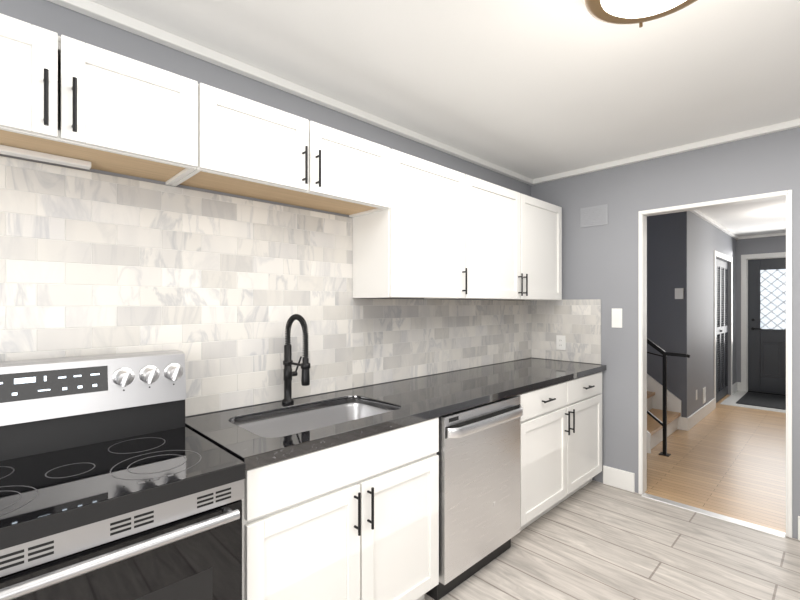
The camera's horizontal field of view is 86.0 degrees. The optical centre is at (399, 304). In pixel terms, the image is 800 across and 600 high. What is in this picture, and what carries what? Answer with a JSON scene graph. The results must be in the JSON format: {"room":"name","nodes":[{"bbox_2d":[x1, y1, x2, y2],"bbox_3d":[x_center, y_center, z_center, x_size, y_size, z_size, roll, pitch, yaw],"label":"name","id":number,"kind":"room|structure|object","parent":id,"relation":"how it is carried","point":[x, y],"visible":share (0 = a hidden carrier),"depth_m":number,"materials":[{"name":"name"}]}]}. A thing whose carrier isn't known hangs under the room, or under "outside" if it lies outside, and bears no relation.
{"room":"kitchen","nodes":[
{"label":"kitchen","id":0,"kind":"room"},
{"bbox_2d":[0,0,530,416],"bbox_3d":[-0.716,0.150,2.032,5.310,2.460,0.120,0,0,-44],"label":"wall","id":1,"kind":"structure","parent":0,"point":[59,20],"depth_m":1.87,"materials":[{"name":"paint"}]},
{"bbox_2d":[0,13,67,165],"bbox_3d":[-1.235,-0.410,1.218,0.392,0.750,0.323,0,0,-44],"label":"upper cabinet","id":2,"kind":"object","parent":1,"relation":"attached to","point":[33,58],"depth_m":1.21,"materials":[{"name":"white wood"}]},
{"bbox_2d":[68,37,203,188],"bbox_3d":[-0.956,-0.410,1.488,0.385,0.750,0.323,0,0,-44],"label":"upper cabinet","id":3,"kind":"object","parent":1,"relation":"attached to","point":[127,116],"depth_m":1.39,"materials":[{"name":"white wood"}]},
{"bbox_2d":[204,84,315,208],"bbox_3d":[-0.657,-0.410,1.778,0.449,0.750,0.323,0,0,-44],"label":"upper cabinet","id":4,"kind":"object","parent":1,"relation":"attached to","point":[252,149],"depth_m":1.69,"materials":[{"name":"white wood"}]},
{"bbox_2d":[47,0,534,184],"bbox_3d":[-0.660,-1.060,1.975,5.070,0.040,0.040,0,0,-44],"label":"crown molding","id":5,"kind":"structure","parent":1,"relation":"attached to","point":[94,10],"depth_m":1.95,"materials":[{"name":"white wood"}]},
{"bbox_2d":[0,156,600,416],"bbox_3d":[-0.108,-0.008,2.122,4.068,0.940,0.593,0,0,-44],"label":"backsplash","id":6,"kind":"structure","parent":1,"relation":"attached to","point":[218,290],"depth_m":1.87,"materials":[{"name":"tile"}]},
{"bbox_2d":[556,335,564,349],"bbox_3d":[1.328,0.315,3.542,0.008,0.120,0.075,0,0,-44],"label":"electrical outlet plate","id":7,"kind":"object","parent":6,"relation":"attached to","point":[560,342],"visible":1,"depth_m":3.54,"materials":[{"name":"white plastic"}]},
{"bbox_2d":[316,123,403,297],"bbox_3d":[-0.304,-0.410,2.120,0.534,0.750,0.323,0,0,-44],"label":"upper cabinet","id":8,"kind":"object","parent":1,"relation":"attached to","point":[361,179],"depth_m":2.15,"materials":[{"name":"white wood"}]},
{"bbox_2d":[404,153,475,298],"bbox_3d":[0.086,-0.410,2.498,0.673,0.750,0.323,0,0,-44],"label":"upper cabinet","id":9,"kind":"object","parent":1,"relation":"attached to","point":[424,229],"depth_m":2.41,"materials":[{"name":"white wood"}]},
{"bbox_2d":[476,178,527,299],"bbox_3d":[0.510,-0.410,2.909,0.756,0.750,0.323,0,0,-44],"label":"upper cabinet","id":10,"kind":"object","parent":1,"relation":"attached to","point":[501,212],"depth_m":2.85,"materials":[{"name":"white wood"}]},
{"bbox_2d":[528,196,561,299],"bbox_3d":[0.942,-0.410,3.328,0.696,0.750,0.323,0,0,-44],"label":"upper cabinet","id":11,"kind":"object","parent":1,"relation":"attached to","point":[544,218],"depth_m":3.27,"materials":[{"name":"white wood"}]},
{"bbox_2d":[90,0,799,236],"bbox_3d":[1.547,-1.120,3.584,10.720,0.080,6.240,0,0,-44],"label":"ceiling","id":12,"kind":"structure","parent":0,"point":[533,89],"depth_m":1.95,"materials":[{"name":"paint"}]},
{"bbox_2d":[584,0,697,27],"bbox_3d":[0.812,-1.030,1.361,0.420,0.097,0.420,0,0,-44],"label":"ceiling light","id":13,"kind":"object","parent":12,"relation":"attached to","point":[623,12],"visible":1,"depth_m":1.46,"materials":[{"name":"white glass"}]},
{"bbox_2d":[423,480,799,599],"bbox_3d":[0.466,1.410,0.726,5.190,0.060,3.640,0,0,-44],"label":"floor","id":14,"kind":"structure","parent":0,"point":[594,540],"depth_m":2.33,"materials":[{"name":"grey tile"}]},
{"bbox_2d":[0,350,245,599],"bbox_3d":[-0.938,0.780,1.212,0.762,1.197,0.688,0,0,-44],"label":"range","id":15,"kind":"object","parent":14,"relation":"on","point":[119,480],"visible":1,"depth_m":1.20,"materials":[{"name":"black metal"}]},
{"bbox_2d":[425,395,522,599],"bbox_3d":[0.245,0.946,2.377,0.658,0.867,0.663,0,0,-44],"label":"dishwasher","id":16,"kind":"object","parent":14,"relation":"on","point":[478,453],"visible":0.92,"depth_m":2.12,"materials":[{"name":"silver metal"}]},
{"bbox_2d":[433,372,601,530],"bbox_3d":[0.908,0.943,3.082,1.240,0.872,0.629,0,0,-44],"label":"base cabinet","id":17,"kind":"object","parent":14,"relation":"on","point":[561,423],"depth_m":2.74,"materials":[{"name":"white wood"}]},
{"bbox_2d":[185,358,605,469],"bbox_3d":[0.341,0.573,2.522,2.868,0.216,0.622,0,0,-44],"label":"countertop","id":18,"kind":"structure","parent":17,"relation":"on","point":[252,437],"depth_m":2.04,"materials":[{"name":"black stone"}]},
{"bbox_2d":[282,314,309,403],"bbox_3d":[-0.466,0.253,1.992,0.092,0.420,0.206,0,0,-44],"label":"faucet","id":19,"kind":"object","parent":18,"relation":"on","point":[288,372],"visible":1,"depth_m":2.01,"materials":[{"name":"black metal"}]},
{"bbox_2d":[531,127,799,538],"bbox_3d":[2.372,0.150,2.574,0.120,2.460,3.400,0,0,-44],"label":"wall","id":20,"kind":"structure","parent":0,"point":[600,262],"depth_m":3.17,"materials":[{"name":"paint"}]},
{"bbox_2d":[580,204,607,227],"bbox_3d":[1.518,-0.693,3.361,0.009,0.155,0.210,0,0,-44],"label":"air vent","id":21,"kind":"object","parent":20,"relation":"in","point":[594,216],"visible":1,"depth_m":3.36,"materials":[{"name":"grey metal"}]},
{"bbox_2d":[612,308,621,327],"bbox_3d":[1.636,0.102,3.238,0.011,0.145,0.074,0,0,-44],"label":"switch plate","id":22,"kind":"object","parent":20,"relation":"attached to","point":[616,317],"visible":1,"depth_m":3.23,"materials":[{"name":"white plastic"}]},
{"bbox_2d":[535,118,799,184],"bbox_3d":[2.329,-1.060,2.504,0.040,0.040,3.360,0,0,-44],"label":"crown molding","id":23,"kind":"structure","parent":20,"relation":"attached to","point":[795,123],"depth_m":2.92,"materials":[{"name":"white wood"}]},
{"bbox_2d":[638,190,791,537],"bbox_3d":[2.062,0.350,2.865,0.100,2.060,0.830,0,0,-44],"label":"door frame","id":24,"kind":"structure","parent":20,"relation":"attached to","point":[642,351],"depth_m":2.72,"materials":[{"name":"white wood"}]},
{"bbox_2d":[798,516,799,540],"bbox_3d":[2.920,1.310,1.911,0.016,0.140,1.685,0,0,-44],"label":"baseboard","id":25,"kind":"structure","parent":20,"relation":"attached to","point":[798,516],"depth_m":2.51,"materials":[{"name":"white wood"}]},
{"bbox_2d":[647,211,686,417],"bbox_3d":[1.988,0.150,5.885,0.003,2.460,3.310,0,0,-44],"label":"wall","id":26,"kind":"structure","parent":0,"point":[666,277],"depth_m":4.82,"materials":[{"name":"paint"}]},
{"bbox_2d":[647,374,680,429],"bbox_3d":[2.304,0.349,5.543,0.024,2.059,2.280,0,0,-44],"label":"trim","id":27,"kind":"structure","parent":26,"relation":"attached to","point":[673,400],"depth_m":4.85,"materials":[{"name":"white wood"}]},
{"bbox_2d":[675,288,683,298],"bbox_3d":[3.085,-0.120,4.741,0.020,0.120,0.080,0,0,-44],"label":"light switch","id":28,"kind":"object","parent":26,"relation":"attached to","point":[679,293],"visible":1,"depth_m":4.73,"materials":[{"name":"white plastic"}]},
{"bbox_2d":[687,211,735,416],"bbox_3d":[3.225,0.150,7.083,3.440,2.460,3.310,0,0,-44],"label":"wall","id":29,"kind":"structure","parent":0,"point":[705,239],"depth_m":5.26,"materials":[{"name":"paint"}]},
{"bbox_2d":[684,398,714,430],"bbox_3d":[3.646,1.310,5.183,1.431,0.140,0.026,0,0,-44],"label":"baseboard","id":30,"kind":"structure","parent":29,"relation":"attached to","point":[689,422],"depth_m":5.01,"materials":[{"name":"white wood"}]},
{"bbox_2d":[703,387,705,403],"bbox_3d":[3.741,1.115,5.272,0.140,0.190,0.008,0,0,-44],"label":"air vent","id":31,"kind":"object","parent":29,"relation":"in","point":[704,394],"visible":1,"depth_m":5.27,"materials":[{"name":"white plastic"}]},
{"bbox_2d":[692,210,738,239],"bbox_3d":[4.288,-1.060,5.778,3.130,0.040,0.044,0,0,-44],"label":"crown molding","id":32,"kind":"structure","parent":29,"relation":"attached to","point":[697,212],"depth_m":5.58,"materials":[{"name":"white wood"}]},
{"bbox_2d":[716,259,727,402],"bbox_3d":[4.604,0.364,6.170,1.156,2.008,0.052,0,0,-44],"label":"closet door","id":33,"kind":"structure","parent":29,"relation":"in","point":[721,329],"depth_m":6.29,"materials":[{"name":"grey wood"}]},
{"bbox_2d":[733,382,738,393],"bbox_3d":[5.258,1.310,6.735,0.405,0.140,0.020,0,0,-44],"label":"baseboard","id":34,"kind":"structure","parent":29,"relation":"attached to","point":[736,385],"depth_m":6.74,"materials":[{"name":"white wood"}]},
{"bbox_2d":[641,489,785,537],"bbox_3d":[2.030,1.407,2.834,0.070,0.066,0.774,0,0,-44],"label":"threshold","id":35,"kind":"object","parent":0,"point":[725,518],"visible":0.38,"depth_m":2.79,"materials":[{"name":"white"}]},
{"bbox_2d":[647,394,785,527],"bbox_3d":[3.071,1.410,5.827,5.410,0.060,5.140,0,0,-44],"label":"floor","id":36,"kind":"structure","parent":0,"point":[729,458],"depth_m":3.70,"materials":[{"name":"brown wood"}]},
{"bbox_2d":[647,391,680,452],"bbox_3d":[1.907,0.419,5.160,1.076,1.919,2.282,0,0,-44],"label":"stairs","id":37,"kind":"structure","parent":36,"relation":"on","point":[654,433],"depth_m":4.46,"materials":[{"name":"brown wood"}]},
{"bbox_2d":[647,338,689,456],"bbox_3d":[1.890,0.243,4.502,0.080,2.272,1.958,0,0,-44],"label":"stair railing","id":38,"kind":"object","parent":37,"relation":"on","point":[664,356],"visible":0.27,"depth_m":3.93,"materials":[{"name":"black metal"}]},
{"bbox_2d":[720,391,785,412],"bbox_3d":[5.572,1.409,5.947,1.650,0.063,1.590,0,0,-44],"label":"floor","id":39,"kind":"structure","parent":0,"point":[733,399],"depth_m":5.97,"materials":[{"name":"white tile"}]},
{"bbox_2d":[736,392,785,409],"bbox_3d":[5.390,1.371,6.027,1.100,0.015,0.920,0,0,-44],"label":"doormat","id":40,"kind":"object","parent":39,"relation":"on","point":[764,400],"visible":0.81,"depth_m":6.10,"materials":[{"name":"black fabric"}]},
{"bbox_2d":[736,235,785,381],"bbox_3d":[6.003,0.150,6.364,0.150,2.460,1.590,0,0,-44],"label":"wall","id":41,"kind":"structure","parent":0,"point":[773,244],"depth_m":6.84,"materials":[{"name":"paint"}]},
{"bbox_2d":[739,232,785,238],"bbox_3d":[5.952,-1.060,6.280,0.040,0.040,1.540,0,0,-44],"label":"crown molding","id":42,"kind":"structure","parent":41,"relation":"attached to","point":[775,234],"depth_m":6.62,"materials":[{"name":"white wood"}]},
{"bbox_2d":[747,257,785,395],"bbox_3d":[5.859,0.330,6.503,0.161,2.098,0.928,0,0,-44],"label":"front door","id":43,"kind":"structure","parent":41,"relation":"in","point":[766,325],"depth_m":6.64,"materials":[{"name":"black wood"}]}
]}

